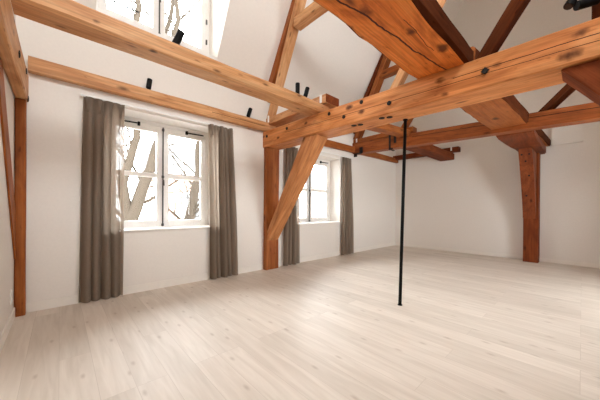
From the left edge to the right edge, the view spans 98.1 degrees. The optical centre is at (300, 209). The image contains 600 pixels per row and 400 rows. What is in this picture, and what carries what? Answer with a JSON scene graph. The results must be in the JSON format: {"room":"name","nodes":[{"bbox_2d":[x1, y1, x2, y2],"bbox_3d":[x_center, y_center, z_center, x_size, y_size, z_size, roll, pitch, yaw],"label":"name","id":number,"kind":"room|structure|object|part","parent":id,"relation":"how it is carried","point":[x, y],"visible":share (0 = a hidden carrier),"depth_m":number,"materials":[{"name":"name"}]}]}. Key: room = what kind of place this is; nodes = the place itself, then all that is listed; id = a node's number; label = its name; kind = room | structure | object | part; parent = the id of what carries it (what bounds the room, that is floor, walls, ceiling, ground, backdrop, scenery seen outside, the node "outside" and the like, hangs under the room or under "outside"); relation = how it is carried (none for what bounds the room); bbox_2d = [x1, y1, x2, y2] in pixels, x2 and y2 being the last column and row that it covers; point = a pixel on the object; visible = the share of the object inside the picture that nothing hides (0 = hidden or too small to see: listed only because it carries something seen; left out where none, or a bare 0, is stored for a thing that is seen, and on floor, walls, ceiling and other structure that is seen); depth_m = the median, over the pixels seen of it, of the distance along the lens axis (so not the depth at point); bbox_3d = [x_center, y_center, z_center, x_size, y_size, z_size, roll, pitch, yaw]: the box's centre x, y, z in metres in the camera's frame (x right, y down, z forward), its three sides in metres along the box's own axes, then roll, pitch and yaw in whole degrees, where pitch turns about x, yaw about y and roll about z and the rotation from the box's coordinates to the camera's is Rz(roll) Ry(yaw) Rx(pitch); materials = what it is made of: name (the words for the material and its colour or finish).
{"room":"empty attic room","nodes":[
{"label":"empty attic room","id":0,"kind":"room"},
{"bbox_2d":[0,0,15,335],"bbox_3d":[-1.147,-3.135,0.474,0.300,8.750,7.600,0,0,-43],"label":"wall","id":1,"kind":"structure","parent":0,"point":[6,247],"depth_m":2.54,"materials":[{"name":"white paint"}]},
{"bbox_2d":[0,307,14,352],"bbox_3d":[-1.025,1.186,0.552,0.014,0.110,6.686,0,0,-43],"label":"baseboard","id":2,"kind":"structure","parent":1,"relation":"attached to","point":[8,325],"depth_m":2.50,"materials":[{"name":"paint"}]},
{"bbox_2d":[0,58,15,258],"bbox_3d":[-2.786,-0.346,2.466,0.016,1.815,1.270,0,0,-43],"label":"knee brace","id":3,"kind":"object","parent":1,"relation":"attached to","point":[3,109],"visible":1,"depth_m":2.48,"materials":[{"name":"orange wood"}]},
{"bbox_2d":[10,289,12,304],"bbox_3d":[-3.052,0.919,2.743,0.016,0.150,0.080,0,0,-43],"label":"wall socket","id":4,"kind":"object","parent":1,"relation":"attached to","point":[11,291],"visible":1,"depth_m":2.73,"materials":[{"name":"white plastic"}]},
{"bbox_3d":[-3.054,0.919,2.742,0.012,0.150,0.080,0,0,-43],"label":"plate","id":5,"kind":"part","parent":4,"relation":"part of","materials":[{"name":"white plastic"}]},
{"bbox_2d":[0,0,28,101],"bbox_3d":[-0.973,-1.388,0.583,0.112,0.326,6.698,0,0,-43],"label":"tie beam","id":6,"kind":"structure","parent":1,"relation":"attached to","point":[11,55],"depth_m":2.20,"materials":[{"name":"brown wood"}]},
{"bbox_2d":[16,15,395,302],"bbox_3d":[-0.155,-0.670,6.256,9.630,3.800,0.500,0,0,-43],"label":"wall","id":7,"kind":"structure","parent":0,"point":[54,107],"depth_m":3.94,"materials":[{"name":"white paint"}]},
{"bbox_2d":[28,55,275,131],"bbox_3d":[-1.869,-1.688,4.252,3.575,0.183,0.097,0,0,-43],"label":"wall plate","id":8,"kind":"object","parent":7,"relation":"attached to","point":[36,66],"visible":0.98,"depth_m":3.72,"materials":[{"name":"brown wood"}]},
{"bbox_2d":[146,78,151,89],"bbox_3d":[-2.266,-1.864,3.888,0.082,0.177,0.068,0,0,-43],"label":"spotlight","id":9,"kind":"object","parent":8,"relation":"on","point":[149,81],"visible":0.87,"depth_m":3.86,"materials":[{"name":"black metal"}]},
{"bbox_2d":[246,108,251,116],"bbox_3d":[-1.000,-1.873,5.054,0.115,0.206,0.071,0,0,-33],"label":"spotlight","id":10,"kind":"object","parent":8,"relation":"on","point":[249,109],"visible":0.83,"depth_m":5.03,"materials":[{"name":"black metal"}]},
{"bbox_2d":[96,7,217,60],"bbox_3d":[-2.266,-2.639,4.207,1.695,0.080,0.510,0,0,-43],"label":"trim","id":11,"kind":"structure","parent":7,"relation":"on","point":[97,9],"depth_m":3.89,"materials":[{"name":"white paint"}]},
{"bbox_2d":[80,93,233,129],"bbox_3d":[-2.056,-1.484,4.103,2.170,0.022,0.060,0,0,-43],"label":"track","id":12,"kind":"object","parent":7,"relation":"attached to","point":[82,94],"visible":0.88,"depth_m":3.84,"materials":[{"name":"white plastic"}]},
{"bbox_2d":[79,96,124,302],"bbox_3d":[-2.664,-0.129,3.498,0.480,2.673,0.106,0,0,-43],"label":"curtain","id":13,"kind":"object","parent":12,"relation":"hanging from","point":[103,128],"visible":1,"depth_m":3.50,"materials":[{"name":"beige fabric"}]},
{"bbox_2d":[208,124,237,278],"bbox_3d":[-1.383,-0.133,4.672,0.567,2.693,0.123,0,0,-43],"label":"curtain","id":14,"kind":"object","parent":12,"relation":"hanging from","point":[223,216],"visible":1,"depth_m":4.65,"materials":[{"name":"beige fabric"}]},
{"bbox_2d":[119,225,209,231],"bbox_3d":[-2.205,0.305,4.255,1.570,0.023,0.405,0,0,-43],"label":"window sill","id":15,"kind":"structure","parent":7,"relation":"attached to","point":[198,226],"depth_m":4.15,"materials":[{"name":"white paint"}]},
{"bbox_2d":[124,116,207,227],"bbox_3d":[-2.347,-0.566,4.412,1.570,1.760,0.168,0,0,-43],"label":"window","id":16,"kind":"structure","parent":7,"relation":"in","point":[162,131],"depth_m":4.43,"materials":[{"name":"white paint"}]},
{"bbox_3d":[-2.628,-0.553,4.171,0.736,1.673,0.050,0,0,-43],"label":"sash","id":17,"kind":"part","parent":16,"relation":"part of","materials":[{"name":"white paint"}]},
{"bbox_3d":[-2.329,-0.549,4.393,0.034,1.658,0.032,0,0,-43],"label":"espagnolette rod","id":18,"kind":"part","parent":16,"relation":"part of","materials":[{"name":"grey metal"}]},
{"bbox_3d":[-2.085,-0.551,4.674,0.736,1.673,0.050,0,0,-43],"label":"sash","id":19,"kind":"part","parent":16,"relation":"part of","materials":[{"name":"white paint"}]},
{"bbox_2d":[26,242,394,312],"bbox_3d":[0.000,1.177,6.068,9.016,0.110,0.014,0,0,-43],"label":"baseboard","id":20,"kind":"structure","parent":7,"relation":"attached to","point":[69,300],"depth_m":4.08,"materials":[{"name":"paint"}]},
{"bbox_2d":[300,159,329,221],"bbox_3d":[0.209,-0.506,6.781,1.620,1.705,0.168,0,0,-43],"label":"window","id":21,"kind":"structure","parent":7,"relation":"in","point":[308,189],"depth_m":6.99,"materials":[{"name":"white paint"}]},
{"bbox_3d":[-0.081,-0.494,6.531,0.761,1.618,0.050,0,0,-43],"label":"sash","id":22,"kind":"part","parent":21,"relation":"part of","materials":[{"name":"white paint"}]},
{"bbox_3d":[0.228,-0.490,6.761,0.034,1.603,0.032,0,0,-43],"label":"espagnolette rod","id":23,"kind":"part","parent":21,"relation":"part of","materials":[{"name":"grey metal"}]},
{"bbox_3d":[0.480,-0.492,7.051,0.761,1.618,0.050,0,0,-43],"label":"sash","id":24,"kind":"part","parent":21,"relation":"part of","materials":[{"name":"white paint"}]},
{"bbox_3d":[0.186,-0.507,6.806,1.620,1.705,0.100,0,0,-43],"label":"frame","id":25,"kind":"part","parent":21,"relation":"part of","materials":[{"name":"white paint"}]},
{"bbox_2d":[300,221,340,224],"bbox_3d":[0.352,0.337,6.623,1.620,0.023,0.405,0,0,-43],"label":"trim","id":26,"kind":"structure","parent":7,"relation":"attached to","point":[322,222],"depth_m":6.55,"materials":[{"name":"white paint"}]},
{"bbox_2d":[297,146,350,158],"bbox_3d":[0.508,-1.442,6.478,2.380,0.022,0.060,0,0,-43],"label":"track","id":27,"kind":"object","parent":7,"relation":"attached to","point":[297,146],"visible":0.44,"depth_m":6.77,"materials":[{"name":"white plastic"}]},
{"bbox_2d":[283,147,299,265],"bbox_3d":[-0.195,-0.085,5.779,0.478,2.608,0.115,0,0,-43],"label":"curtain","id":28,"kind":"object","parent":27,"relation":"hanging from","point":[291,242],"visible":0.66,"depth_m":5.76,"materials":[{"name":"beige fabric"}]},
{"bbox_2d":[341,157,353,254],"bbox_3d":[1.294,-0.093,7.169,0.530,2.638,0.098,0,0,-43],"label":"curtain","id":29,"kind":"object","parent":27,"relation":"hanging from","point":[347,234],"visible":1,"depth_m":7.12,"materials":[{"name":"beige fabric"}]},
{"bbox_2d":[324,139,354,152],"bbox_3d":[1.011,-1.665,6.921,1.253,0.193,0.098,0,1,-43],"label":"wall plate","id":30,"kind":"object","parent":7,"relation":"attached to","point":[338,146],"depth_m":6.89,"materials":[{"name":"orange wood"}]},
{"bbox_2d":[363,153,397,162],"bbox_3d":[2.553,-1.672,8.349,2.064,0.180,0.098,0,1,-43],"label":"wall plate","id":31,"kind":"object","parent":7,"relation":"attached to","point":[373,155],"depth_m":8.34,"materials":[{"name":"orange wood"}]},
{"bbox_2d":[209,0,229,57],"bbox_3d":[-1.288,-3.473,4.474,0.103,1.600,1.434,0,0,-43],"label":"wall","id":32,"kind":"structure","parent":0,"point":[218,9],"depth_m":4.62,"materials":[{"name":"white paint"}]},
{"bbox_2d":[96,0,209,53],"bbox_3d":[-2.335,-3.540,4.285,1.695,1.480,0.168,0,0,-43],"label":"window","id":33,"kind":"structure","parent":32,"relation":"in","point":[158,6],"depth_m":4.31,"materials":[{"name":"white paint"}]},
{"bbox_3d":[-2.633,-3.524,4.028,0.784,1.366,0.050,0,0,-43],"label":"sash","id":34,"kind":"part","parent":33,"relation":"part of","materials":[{"name":"white paint"}]},
{"bbox_3d":[-2.317,-3.520,4.266,0.034,1.351,0.032,0,0,-43],"label":"espagnolette rod","id":35,"kind":"part","parent":33,"relation":"part of","materials":[{"name":"grey metal"}]},
{"bbox_3d":[-2.055,-3.521,4.563,0.784,1.366,0.050,0,0,-43],"label":"sash","id":36,"kind":"part","parent":33,"relation":"part of","materials":[{"name":"white paint"}]},
{"bbox_2d":[73,0,463,126],"bbox_3d":[0.934,-5.009,5.102,9.030,4.900,2.957,0,0,-43],"label":"ceiling","id":37,"kind":"structure","parent":0,"point":[328,57],"depth_m":5.54,"materials":[{"name":"white paint"}]},
{"bbox_2d":[268,0,294,102],"bbox_3d":[-0.210,-3.442,4.983,0.163,2.450,1.246,0,0,-43],"label":"strut","id":38,"kind":"object","parent":37,"relation":"attached to","point":[273,75],"visible":0.47,"depth_m":5.09,"materials":[{"name":"orange wood"}]},
{"bbox_2d":[353,54,382,133],"bbox_3d":[2.000,-3.456,6.997,0.184,2.600,1.294,0,0,-43],"label":"strut","id":39,"kind":"object","parent":37,"relation":"attached to","point":[370,85],"visible":0.25,"depth_m":6.96,"materials":[{"name":"red wood"}]},
{"bbox_2d":[0,245,599,399],"bbox_3d":[2.371,1.357,3.518,9.630,0.200,7.020,0,0,-43],"label":"floor","id":40,"kind":"structure","parent":0,"point":[466,326],"depth_m":2.56,"materials":[{"name":"beige wood"}]},
{"bbox_2d":[14,98,26,316],"bbox_3d":[-3.230,-0.022,2.999,0.092,2.478,0.107,0,0,-43],"label":"wall post","id":41,"kind":"object","parent":40,"relation":"on","point":[20,104],"visible":0.92,"depth_m":2.96,"materials":[{"name":"orange wood"}]},
{"bbox_2d":[263,147,278,269],"bbox_3d":[-0.616,-0.017,5.414,0.330,2.492,0.115,0,0,-43],"label":"wall post","id":42,"kind":"object","parent":40,"relation":"on","point":[271,155],"visible":0.87,"depth_m":5.33,"materials":[{"name":"brown wood"}]},
{"bbox_2d":[267,135,327,240],"bbox_3d":[-0.108,-0.310,4.867,0.288,1.890,1.372,0,0,-43],"label":"knee brace","id":43,"kind":"object","parent":42,"relation":"attached to","point":[311,147],"visible":1,"depth_m":4.74,"materials":[{"name":"brown wood"}]},
{"bbox_2d":[397,119,407,305],"bbox_3d":[1.353,0.016,3.462,0.060,2.468,0.211,1,0,40],"label":"steel pole","id":44,"kind":"object","parent":40,"relation":"on","point":[404,120],"visible":1,"depth_m":3.44,"materials":[{"name":"black metal"}]},
{"bbox_2d":[523,153,540,262],"bbox_3d":[5.655,-0.038,6.384,0.317,2.622,0.283,0,0,-43],"label":"wall post","id":45,"kind":"object","parent":40,"relation":"on","point":[531,227],"visible":0.68,"depth_m":6.25,"materials":[{"name":"red wood"}]},
{"bbox_2d":[496,130,545,153],"bbox_3d":[4.924,-1.443,5.774,2.222,0.175,0.600,0,0,-43],"label":"corbel","id":46,"kind":"object","parent":45,"relation":"on","point":[528,139],"visible":0.66,"depth_m":5.33,"materials":[{"name":"brown wood"}]},
{"bbox_2d":[518,147,536,218],"bbox_3d":[5.234,-0.565,6.022,0.810,1.572,0.240,0,0,-43],"label":"brace","id":47,"kind":"object","parent":45,"relation":"attached to","point":[527,156],"visible":1,"depth_m":6.05,"materials":[{"name":"brown wood"}]},
{"bbox_3d":[3.263,0.050,1.305,0.303,2.440,0.282,0,0,-43],"label":"wall post","id":48,"kind":"object","parent":40,"relation":"on","visible":0},
{"bbox_2d":[561,59,599,105],"bbox_3d":[2.745,-0.361,1.865,0.303,1.652,1.251,0,0,-43],"label":"knee brace","id":49,"kind":"object","parent":48,"relation":"attached to","point":[584,78],"visible":1,"depth_m":2.13,"materials":[{"name":"red wood"}]},
{"bbox_2d":[395,0,599,263],"bbox_3d":[5.697,-3.103,6.814,0.300,8.750,7.600,0,0,-43],"label":"wall","id":50,"kind":"structure","parent":0,"point":[472,201],"depth_m":6.95,"materials":[{"name":"white paint"}]},
{"bbox_2d":[395,243,599,267],"bbox_3d":[5.584,1.226,6.684,0.014,0.090,6.700,0,0,-43],"label":"baseboard","id":51,"kind":"structure","parent":50,"relation":"attached to","point":[592,265],"depth_m":6.92,"materials":[{"name":"paint"}]},
{"bbox_2d":[552,124,583,145],"bbox_3d":[6.156,-1.772,6.019,0.100,0.500,0.510,0,0,-43],"label":"wall panel","id":52,"kind":"object","parent":50,"relation":"attached to","point":[570,134],"visible":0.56,"depth_m":5.98,"materials":[{"name":"white paint"}]},
{"bbox_3d":[4.703,-0.618,1.011,9.630,3.800,0.400,0,0,-43],"label":"wall","id":53,"kind":"structure","parent":0,"visible":0},
{"bbox_2d":[263,17,599,149],"bbox_3d":[1.669,-1.367,3.030,0.464,0.328,6.708,0,1,-44],"label":"tie beam","id":54,"kind":"structure","parent":53,"relation":"attached to","point":[538,63],"depth_m":2.76,"materials":[{"name":"brown wood"}]},
{"bbox_2d":[11,0,328,115],"bbox_3d":[-0.917,-1.645,3.224,3.577,0.171,0.266,0,0,-43],"label":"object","id":55,"kind":"structure","parent":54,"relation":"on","point":[69,16],"depth_m":2.58,"materials":[{"name":"brown wood"}]},
{"bbox_2d":[172,29,184,44],"bbox_3d":[-1.315,-1.823,2.790,0.129,0.203,0.071,0,0,-15],"label":"spotlight","id":56,"kind":"object","parent":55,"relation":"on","point":[178,37],"visible":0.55,"depth_m":2.76,"materials":[{"name":"black metal"}]},
{"bbox_2d":[295,82,299,93],"bbox_3d":[-0.051,-1.817,3.956,0.065,0.205,0.066,0,0,-43],"label":"spotlight","id":57,"kind":"object","parent":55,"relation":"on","point":[297,85],"visible":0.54,"depth_m":3.93,"materials":[{"name":"black metal"}]},
{"bbox_2d":[266,93,338,127],"bbox_3d":[-0.039,-1.800,4.885,0.335,0.139,1.647,0,0,-43],"label":"tie","id":58,"kind":"object","parent":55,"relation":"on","point":[288,116],"visible":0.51,"depth_m":4.85,"materials":[{"name":"brown wood"}]},
{"bbox_2d":[267,0,306,116],"bbox_3d":[-0.164,-3.270,4.924,0.192,2.793,1.395,0,0,-43],"label":"strut","id":59,"kind":"object","parent":58,"relation":"on","point":[299,5],"visible":0.71,"depth_m":4.98,"materials":[{"name":"brown wood"}]},
{"bbox_2d":[294,1,327,30],"bbox_3d":[0.749,-3.417,3.932,0.184,0.185,2.400,0,0,-43],"label":"beam","id":60,"kind":"structure","parent":59,"relation":"attached to","point":[312,12],"depth_m":4.52,"materials":[{"name":"brown wood"}]},
{"bbox_2d":[303,87,309,96],"bbox_3d":[0.084,-1.816,4.075,0.109,0.205,0.065,0,0,-33],"label":"spotlight","id":61,"kind":"object","parent":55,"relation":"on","point":[306,91],"visible":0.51,"depth_m":4.05,"materials":[{"name":"black metal"}]},
{"bbox_2d":[366,124,411,136],"bbox_3d":[1.544,-1.746,5.435,2.764,0.358,0.266,0,0,-42],"label":"purlin","id":62,"kind":"object","parent":54,"relation":"on","point":[389,129],"visible":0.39,"depth_m":5.71,"materials":[{"name":"orange wood"}]},
{"bbox_2d":[313,0,473,78],"bbox_3d":[0.331,-1.647,1.803,3.682,0.247,0.559,0,0,-42],"label":"beam","id":63,"kind":"structure","parent":54,"relation":"on","point":[418,36],"depth_m":2.25,"materials":[{"name":"brown wood"}]},
{"bbox_2d":[390,0,445,88],"bbox_3d":[1.486,-2.092,3.352,0.123,1.115,0.830,0,0,-43],"label":"strut","id":64,"kind":"object","parent":54,"relation":"on","point":[401,76],"visible":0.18,"depth_m":3.46,"materials":[{"name":"brown wood"}]},
{"bbox_2d":[475,0,530,59],"bbox_3d":[2.254,-2.350,2.324,0.132,1.680,1.220,0,0,-43],"label":"strut","id":65,"kind":"object","parent":54,"relation":"on","point":[514,10],"visible":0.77,"depth_m":2.54,"materials":[{"name":"brown wood"}]},
{"bbox_2d":[591,3,599,19],"bbox_3d":[2.638,-2.410,2.183,0.222,1.855,0.258,0,0,-43],"label":"post","id":66,"kind":"object","parent":54,"relation":"on","point":[595,9],"visible":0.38,"depth_m":2.19,"materials":[{"name":"brown wood"}]},
{"bbox_2d":[563,0,576,9],"bbox_3d":[2.329,-1.776,2.195,0.200,0.160,0.068,0,0,2],"label":"spotlight","id":67,"kind":"object","parent":66,"relation":"attached to","point":[569,4],"visible":0.99,"depth_m":2.19,"materials":[{"name":"black metal"}]},
{"bbox_2d":[573,0,599,10],"bbox_3d":[2.365,-1.709,2.153,0.161,0.098,0.072,0,0,11],"label":"spotlight","id":68,"kind":"object","parent":66,"relation":"attached to","point":[580,4],"visible":1,"depth_m":2.14,"materials":[{"name":"black metal"}]},
{"bbox_2d":[352,102,599,154],"bbox_3d":[3.835,-1.617,5.035,0.266,0.500,6.698,0,0,-43],"label":"tie beam","id":69,"kind":"structure","parent":53,"relation":"attached to","point":[588,112],"depth_m":5.16,"materials":[{"name":"brown wood"}]},
{"bbox_2d":[354,147,362,156],"bbox_3d":[1.587,-1.590,7.210,0.078,0.260,0.245,0,0,-43],"label":"iron bracket","id":70,"kind":"object","parent":69,"relation":"attached to","point":[360,148],"visible":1,"depth_m":7.17,"materials":[{"name":"black metal"}]},
{"bbox_2d":[353,126,416,142],"bbox_3d":[2.162,-1.927,6.889,0.243,0.128,1.697,0,0,-43],"label":"tie","id":71,"kind":"object","parent":69,"relation":"on","point":[412,129],"visible":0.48,"depth_m":6.87,"materials":[{"name":"orange wood"}]},
{"bbox_2d":[353,55,390,139],"bbox_3d":[2.060,-3.374,6.946,0.244,2.763,1.440,0,0,-43],"label":"strut","id":72,"kind":"object","parent":71,"relation":"on","point":[385,62],"visible":0.35,"depth_m":6.87,"materials":[{"name":"orange wood"}]},
{"bbox_2d":[380,65,399,78],"bbox_3d":[2.704,-3.529,6.253,0.203,0.162,1.650,0,0,-43],"label":"beam","id":73,"kind":"structure","parent":72,"relation":"attached to","point":[391,71],"depth_m":6.64,"materials":[{"name":"orange wood"}]},
{"bbox_2d":[401,118,413,127],"bbox_3d":[2.871,-2.715,6.081,0.142,1.461,1.100,0,0,-43],"label":"strut","id":74,"kind":"object","parent":71,"relation":"on","point":[409,121],"visible":0.09,"depth_m":6.32,"materials":[{"name":"orange wood"}]},
{"bbox_2d":[389,135,394,150],"bbox_3d":[2.326,-1.779,6.588,0.270,0.547,0.121,0,0,-43],"label":"strap","id":75,"kind":"object","parent":69,"relation":"attached to","point":[390,148],"visible":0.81,"depth_m":6.55,"materials":[{"name":"black metal"}]},
{"bbox_2d":[406,145,453,160],"bbox_3d":[3.542,-1.615,7.177,2.372,0.195,0.406,2,-1,-39],"label":"purlin","id":76,"kind":"object","parent":69,"relation":"on","point":[431,151],"visible":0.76,"depth_m":7.11,"materials":[{"name":"red wood"}]},
{"bbox_2d":[393,146,460,159],"bbox_3d":[3.936,-1.769,8.322,0.216,0.138,2.007,0,0,-43],"label":"tie","id":77,"kind":"object","parent":76,"relation":"on","point":[454,149],"visible":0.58,"depth_m":8.42,"materials":[{"name":"red wood"}]},
{"bbox_2d":[459,46,550,146],"bbox_3d":[3.752,-1.638,4.747,5.372,0.243,0.582,1,0,-40],"label":"beam","id":78,"kind":"structure","parent":69,"relation":"on","point":[507,111],"depth_m":4.21,"materials":[{"name":"brown wood"}]},
{"bbox_2d":[538,84,570,111],"bbox_3d":[4.542,-2.236,4.165,0.092,1.085,1.110,0,0,-43],"label":"strut","id":79,"kind":"object","parent":69,"relation":"on","point":[566,87],"visible":0.48,"depth_m":4.39,"materials":[{"name":"brown wood"}]},
{"bbox_2d":[548,87,574,109],"bbox_3d":[4.693,-2.235,4.216,0.101,1.085,1.100,0,0,-43],"label":"strut","id":80,"kind":"object","parent":69,"relation":"on","point":[571,90],"visible":0.36,"depth_m":4.43,"materials":[{"name":"brown wood"}]},
{"label":"outside","id":81,"kind":"structure","parent":0,"visible":0},
{"bbox_3d":[-25.051,5.239,41.732,140.000,0.200,84.800,0,0,-43],"label":"ground","id":82,"kind":"structure","parent":81,"visible":0},
{"bbox_2d":[107,0,179,195],"bbox_3d":[-7.436,-2.214,9.145,5.756,15.189,4.857,0,0,17],"label":"bare tree","id":83,"kind":"object","parent":82,"relation":"on","point":[114,0],"visible":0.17,"depth_m":10.04,"materials":[{"name":"grey plant"}]},
{"bbox_2d":[112,0,199,220],"bbox_3d":[-4.718,-2.684,8.121,6.678,16.167,5.345,0,0,-43],"label":"bare tree","id":84,"kind":"object","parent":82,"relation":"on","point":[133,207],"visible":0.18,"depth_m":7.79,"materials":[{"name":"grey plant"}]},
{"bbox_2d":[118,0,199,219],"bbox_3d":[-3.819,-2.659,8.862,6.082,16.123,5.946,0,0,-18],"label":"bare tree","id":85,"kind":"object","parent":82,"relation":"on","point":[193,204],"visible":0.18,"depth_m":8.88,"materials":[{"name":"grey plant"}]},
{"bbox_2d":[132,0,199,220],"bbox_3d":[-3.878,-1.950,10.171,3.353,14.704,5.335,1,0,41],"label":"bare tree","id":86,"kind":"object","parent":82,"relation":"on","point":[190,168],"visible":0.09,"depth_m":9.88,"materials":[{"name":"grey plant"}]},
{"bbox_2d":[140,141,324,219],"bbox_3d":[-3.269,0.249,25.600,20.600,10.200,6.800,0,0,-43],"label":"sky","id":87,"kind":"structure","parent":82,"relation":"on","point":[318,175],"depth_m":19.18,"materials":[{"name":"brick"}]},
{"bbox_3d":[-7.306,-0.207,17.674,1.100,1.700,0.015,0,0,-43],"label":"pane","id":88,"kind":"part","parent":87,"relation":"part of","materials":[{"name":"clear glass"}]},
{"bbox_3d":[-0.264,-0.175,24.198,1.100,1.700,0.015,0,0,-43],"label":"pane","id":89,"kind":"part","parent":87,"relation":"part of","materials":[{"name":"clear glass"}]},
{"bbox_3d":[2.084,-0.164,26.373,1.100,1.700,0.015,0,0,-43],"label":"pane","id":90,"kind":"part","parent":87,"relation":"part of","materials":[{"name":"clear glass"}]}
]}

